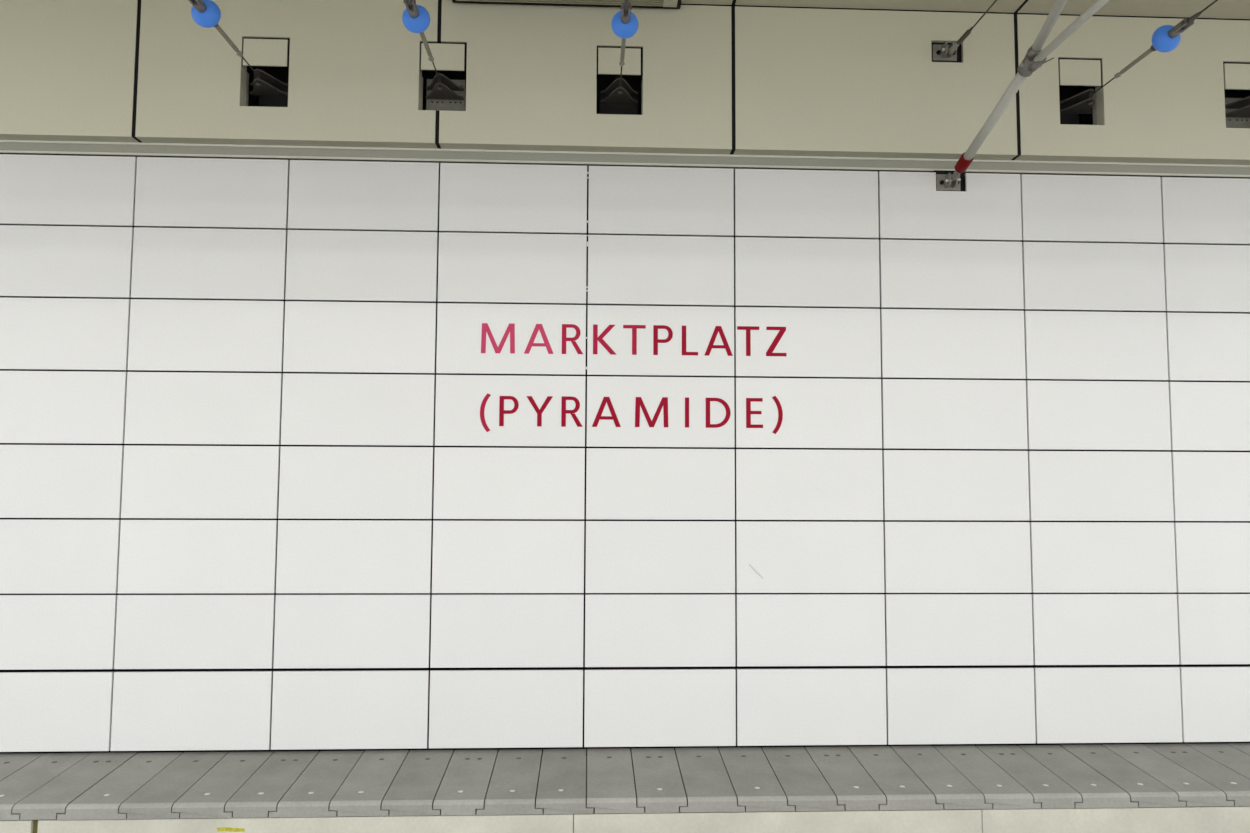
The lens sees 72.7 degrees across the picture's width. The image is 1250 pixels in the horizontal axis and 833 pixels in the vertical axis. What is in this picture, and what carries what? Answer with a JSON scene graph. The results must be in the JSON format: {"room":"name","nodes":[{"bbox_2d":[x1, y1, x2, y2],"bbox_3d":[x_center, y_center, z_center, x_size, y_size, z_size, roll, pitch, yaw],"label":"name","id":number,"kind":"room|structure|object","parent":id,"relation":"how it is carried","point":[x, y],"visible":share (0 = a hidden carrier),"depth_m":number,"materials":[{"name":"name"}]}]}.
{"room":"station hall","nodes":[
{"label":"station hall","id":0,"kind":"room"},
{"bbox_2d":[0,0,1249,755],"bbox_3d":[0.284,-0.186,7.362,18.850,6.724,0.511,0,-4,-2],"label":"wall","id":1,"kind":"structure","parent":0,"point":[256,495],"depth_m":7.10,"materials":[{"name":"white tile"}]},
{"bbox_2d":[249,69,287,106],"bbox_3d":[-3.036,-2.769,7.238,0.340,0.350,0.505,0,-4,-2],"label":"bracket","id":2,"kind":"object","parent":1,"relation":"attached to","point":[272,92],"visible":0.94,"depth_m":7.24,"materials":[{"name":"metal"}]},
{"bbox_2d":[188,0,257,74],"bbox_3d":[-2.924,-2.978,4.547,0.198,0.198,4.893,0,-4,-2],"label":"wire","id":3,"kind":"object","parent":2,"relation":"attached to","point":[206,13],"visible":1,"depth_m":6.02,"materials":[{"name":"grey metal"}]},
{"bbox_2d":[425,73,464,110],"bbox_3d":[-1.548,-2.764,7.214,0.330,0.350,0.335,0,-4,-2],"label":"bracket","id":4,"kind":"object","parent":1,"relation":"attached to","point":[445,90],"visible":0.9,"depth_m":7.33,"materials":[{"name":"metal"}]},
{"bbox_2d":[402,0,439,78],"bbox_3d":[-1.441,-2.966,4.608,0.198,0.198,4.893,0,-4,-2],"label":"wire","id":5,"kind":"object","parent":4,"relation":"attached to","point":[415,18],"visible":1,"depth_m":6.07,"materials":[{"name":"metal"}]},
{"bbox_2d":[480,393,490,431],"bbox_3d":[-1.156,-0.033,7.035,0.081,0.315,0.005,0,-4,-2],"label":"station sign","id":6,"kind":"object","parent":1,"relation":"attached to","point":[487,396],"depth_m":7.03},
{"bbox_2d":[481,323,514,352],"bbox_3d":[-1.057,-0.654,7.081,0.275,0.246,0.005,0,-4,-2],"label":"letter","id":7,"kind":"object","parent":1,"relation":"attached to","point":[511,327],"depth_m":7.08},
{"bbox_2d":[499,396,518,425],"bbox_3d":[-0.962,-0.046,7.043,0.157,0.242,0.005,0,-4,-2],"label":"station sign","id":8,"kind":"object","parent":1,"relation":"attached to","point":[501,402],"depth_m":7.04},
{"bbox_2d":[524,324,552,353],"bbox_3d":[-0.720,-0.646,7.094,0.233,0.246,0.005,0,-4,-2],"label":"letter","id":9,"kind":"object","parent":1,"relation":"attached to","point":[531,343],"depth_m":7.09,"materials":[{"name":"red plastic"}]},
{"bbox_2d":[527,396,552,425],"bbox_3d":[-0.707,-0.046,7.054,0.207,0.242,0.005,0,-4,-2],"label":"letter","id":10,"kind":"object","parent":1,"relation":"attached to","point":[539,412],"depth_m":7.05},
{"bbox_2d":[561,396,582,426],"bbox_3d":[-0.440,-0.041,7.065,0.176,0.251,0.005,0,-4,-2],"label":"station sign","id":11,"kind":"object","parent":1,"relation":"attached to","point":[563,405],"depth_m":7.06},
{"bbox_2d":[562,324,582,353],"bbox_3d":[-0.439,-0.647,7.106,0.169,0.245,0.005,0,-4,-2],"label":"station sign","id":12,"kind":"object","parent":1,"relation":"attached to","point":[564,326],"depth_m":7.10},
{"bbox_2d":[593,324,616,354],"bbox_3d":[-0.168,-0.644,7.117,0.194,0.252,0.005,0,-4,-2],"label":"station sign","id":13,"kind":"object","parent":1,"relation":"attached to","point":[606,346],"depth_m":7.11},
{"bbox_2d":[592,397,620,426],"bbox_3d":[-0.153,-0.037,7.076,0.233,0.243,0.005,0,-4,-2],"label":"letter","id":14,"kind":"object","parent":1,"relation":"attached to","point":[606,399],"depth_m":7.07,"materials":[{"name":"red plastic"}]},
{"bbox_2d":[599,78,637,114],"bbox_3d":[-0.049,-2.747,7.360,0.340,0.350,0.505,0,-4,-2],"label":"bracket","id":15,"kind":"object","parent":1,"relation":"attached to","point":[618,98],"visible":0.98,"depth_m":7.38,"materials":[{"name":"metal"}]},
{"bbox_2d":[611,0,638,83],"bbox_3d":[0.062,-2.955,4.669,0.198,0.198,4.893,0,-4,-2],"label":"wire","id":16,"kind":"object","parent":15,"relation":"attached to","point":[624,24],"visible":1,"depth_m":6.13,"materials":[{"name":"metal"}]},
{"bbox_2d":[0,140,1249,177],"bbox_3d":[0.299,-2.227,7.382,18.850,0.114,0.048,0,-4,-2],"label":"trim","id":17,"kind":"structure","parent":1,"relation":"attached to","point":[41,147],"depth_m":7.36,"materials":[{"name":"white metal"}]},
{"bbox_2d":[623,325,645,354],"bbox_3d":[0.079,-0.642,7.127,0.185,0.246,0.005,0,-4,-2],"label":"letter","id":18,"kind":"object","parent":1,"relation":"attached to","point":[634,327],"depth_m":7.13,"materials":[{"name":"red plastic"}]},
{"bbox_2d":[635,397,667,426],"bbox_3d":[0.221,-0.038,7.092,0.268,0.245,0.005,0,-4,-2],"label":"letter","id":19,"kind":"object","parent":1,"relation":"attached to","point":[664,401],"depth_m":7.09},
{"bbox_2d":[653,325,672,354],"bbox_3d":[0.319,-0.642,7.137,0.160,0.247,0.005,0,-4,-2],"label":"letter","id":20,"kind":"object","parent":1,"relation":"attached to","point":[655,327],"depth_m":7.14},
{"bbox_2d":[685,397,688,427],"bbox_3d":[0.518,-0.034,7.104,0.025,0.251,0.005,0,-4,-2],"label":"letter","id":21,"kind":"object","parent":1,"relation":"attached to","point":[686,398],"depth_m":7.10,"materials":[{"name":"red plastic"}]},
{"bbox_2d":[682,326,697,354],"bbox_3d":[0.546,-0.638,7.146,0.127,0.238,0.005,0,-4,-2],"label":"letter","id":22,"kind":"object","parent":1,"relation":"attached to","point":[684,352],"depth_m":7.14,"materials":[{"name":"red plastic"}]},
{"bbox_2d":[704,326,732,355],"bbox_3d":[0.787,-0.635,7.156,0.237,0.248,0.005,0,-4,-2],"label":"letter","id":23,"kind":"object","parent":1,"relation":"attached to","point":[718,328],"depth_m":7.15,"materials":[{"name":"red plastic"}]},
{"bbox_2d":[706,398,730,427],"bbox_3d":[0.782,-0.029,7.114,0.202,0.244,0.005,0,-4,-2],"label":"letter","id":24,"kind":"object","parent":1,"relation":"attached to","point":[708,425],"depth_m":7.11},
{"bbox_2d":[737,326,758,355],"bbox_3d":[1.037,-0.637,7.166,0.179,0.248,0.005,0,-4,-2],"label":"letter","id":25,"kind":"object","parent":1,"relation":"attached to","point":[748,329],"depth_m":7.17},
{"bbox_2d":[746,398,762,427],"bbox_3d":[1.086,-0.029,7.127,0.136,0.245,0.005,0,-4,-2],"label":"letter","id":26,"kind":"object","parent":1,"relation":"attached to","point":[748,400],"depth_m":7.12,"materials":[{"name":"red plastic"}]},
{"bbox_2d":[766,327,786,355],"bbox_3d":[1.278,-0.633,7.176,0.170,0.240,0.005,0,-4,-2],"label":"letter","id":27,"kind":"object","parent":1,"relation":"attached to","point":[782,329],"depth_m":7.17,"materials":[{"name":"red plastic"}]},
{"bbox_2d":[772,396,782,433],"bbox_3d":[1.279,-0.013,7.134,0.086,0.311,0.005,0,-4,-2],"label":"parenthesis","id":28,"kind":"object","parent":1,"relation":"attached to","point":[780,413],"depth_m":7.13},
{"bbox_2d":[932,41,956,61],"bbox_3d":[2.800,-3.186,7.394,0.211,0.142,0.109,0,-4,-2],"label":"anchor plate","id":29,"kind":"object","parent":1,"relation":"attached to","point":[939,52],"visible":0.84,"depth_m":7.43,"materials":[{"name":"grey metal"}]},
{"bbox_2d":[947,0,996,54],"bbox_3d":[2.870,-3.246,5.999,0.050,0.059,2.759,0,-4,-2],"label":"wire","id":30,"kind":"object","parent":29,"relation":"attached to","point":[965,35],"visible":1,"depth_m":7.08,"materials":[{"name":"metal"}]},
{"bbox_2d":[936,173,960,190],"bbox_3d":[2.800,-2.028,7.315,0.211,0.142,0.109,0,-4,-2],"label":"anchor plate","id":31,"kind":"object","parent":1,"relation":"attached to","point":[944,182],"visible":0.96,"depth_m":7.35,"materials":[{"name":"metal"}]},
{"bbox_2d":[951,0,1108,180],"bbox_3d":[2.890,-2.902,5.591,0.240,1.539,3.517,0,-4,-2],"label":"pole","id":32,"kind":"object","parent":31,"relation":"attached to","point":[1035,58],"visible":1,"depth_m":5.96,"materials":[{"name":"metal"}]},
{"bbox_2d":[1060,89,1093,124],"bbox_3d":[3.991,-2.716,7.525,0.340,0.350,0.505,0,-4,-2],"label":"bracket","id":33,"kind":"object","parent":1,"relation":"attached to","point":[1081,103],"visible":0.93,"depth_m":7.49,"materials":[{"name":"metal"}]},
{"bbox_2d":[1092,0,1217,94],"bbox_3d":[4.103,-2.924,4.834,0.198,0.198,4.893,0,-4,-2],"label":"wire","id":34,"kind":"object","parent":33,"relation":"attached to","point":[1166,38],"visible":1,"depth_m":6.30,"materials":[{"name":"metal"}]},
{"bbox_2d":[1225,96,1249,127],"bbox_3d":[5.483,-2.710,7.501,0.330,0.350,0.335,0,-4,-2],"label":"bracket","id":35,"kind":"object","parent":1,"relation":"attached to","point":[1236,109],"visible":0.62,"depth_m":7.60,"materials":[{"name":"metal"}]},
{"bbox_2d":[681,0,1249,20],"bbox_3d":[0.573,-4.082,1.013,18.850,0.166,13.300,0,-4,-2],"label":"ceiling","id":36,"kind":"structure","parent":0,"point":[1177,9],"depth_m":7.36,"materials":[{"name":"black painted metal"}]},
{"bbox_2d":[452,0,681,8],"bbox_3d":[-0.486,-3.552,7.070,1.935,0.073,0.375,0,-4,-2],"label":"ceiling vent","id":37,"kind":"object","parent":36,"relation":"in","point":[656,4],"visible":1,"depth_m":7.22,"materials":[{"name":"grey metal"}]},
{"bbox_3d":[-0.207,3.535,3.371,80.000,0.650,5.300,0,-4,-2],"label":"floor","id":38,"kind":"structure","parent":0,"visible":0},
{"bbox_2d":[0,806,1249,832],"bbox_3d":[0.294,3.433,6.450,18.850,1.178,0.938,0,-4,-2],"label":"platform edge","id":39,"kind":"object","parent":38,"relation":"on","point":[1201,819],"visible":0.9,"depth_m":6.04,"materials":[{"name":"concrete"}]},
{"bbox_2d":[0,743,1249,832],"bbox_3d":[0.330,2.902,6.483,18.915,0.443,0.943,0,-4,-2],"label":"walkway","id":40,"kind":"object","parent":39,"relation":"on","point":[35,787],"visible":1,"depth_m":6.33,"materials":[{"name":"concrete"}]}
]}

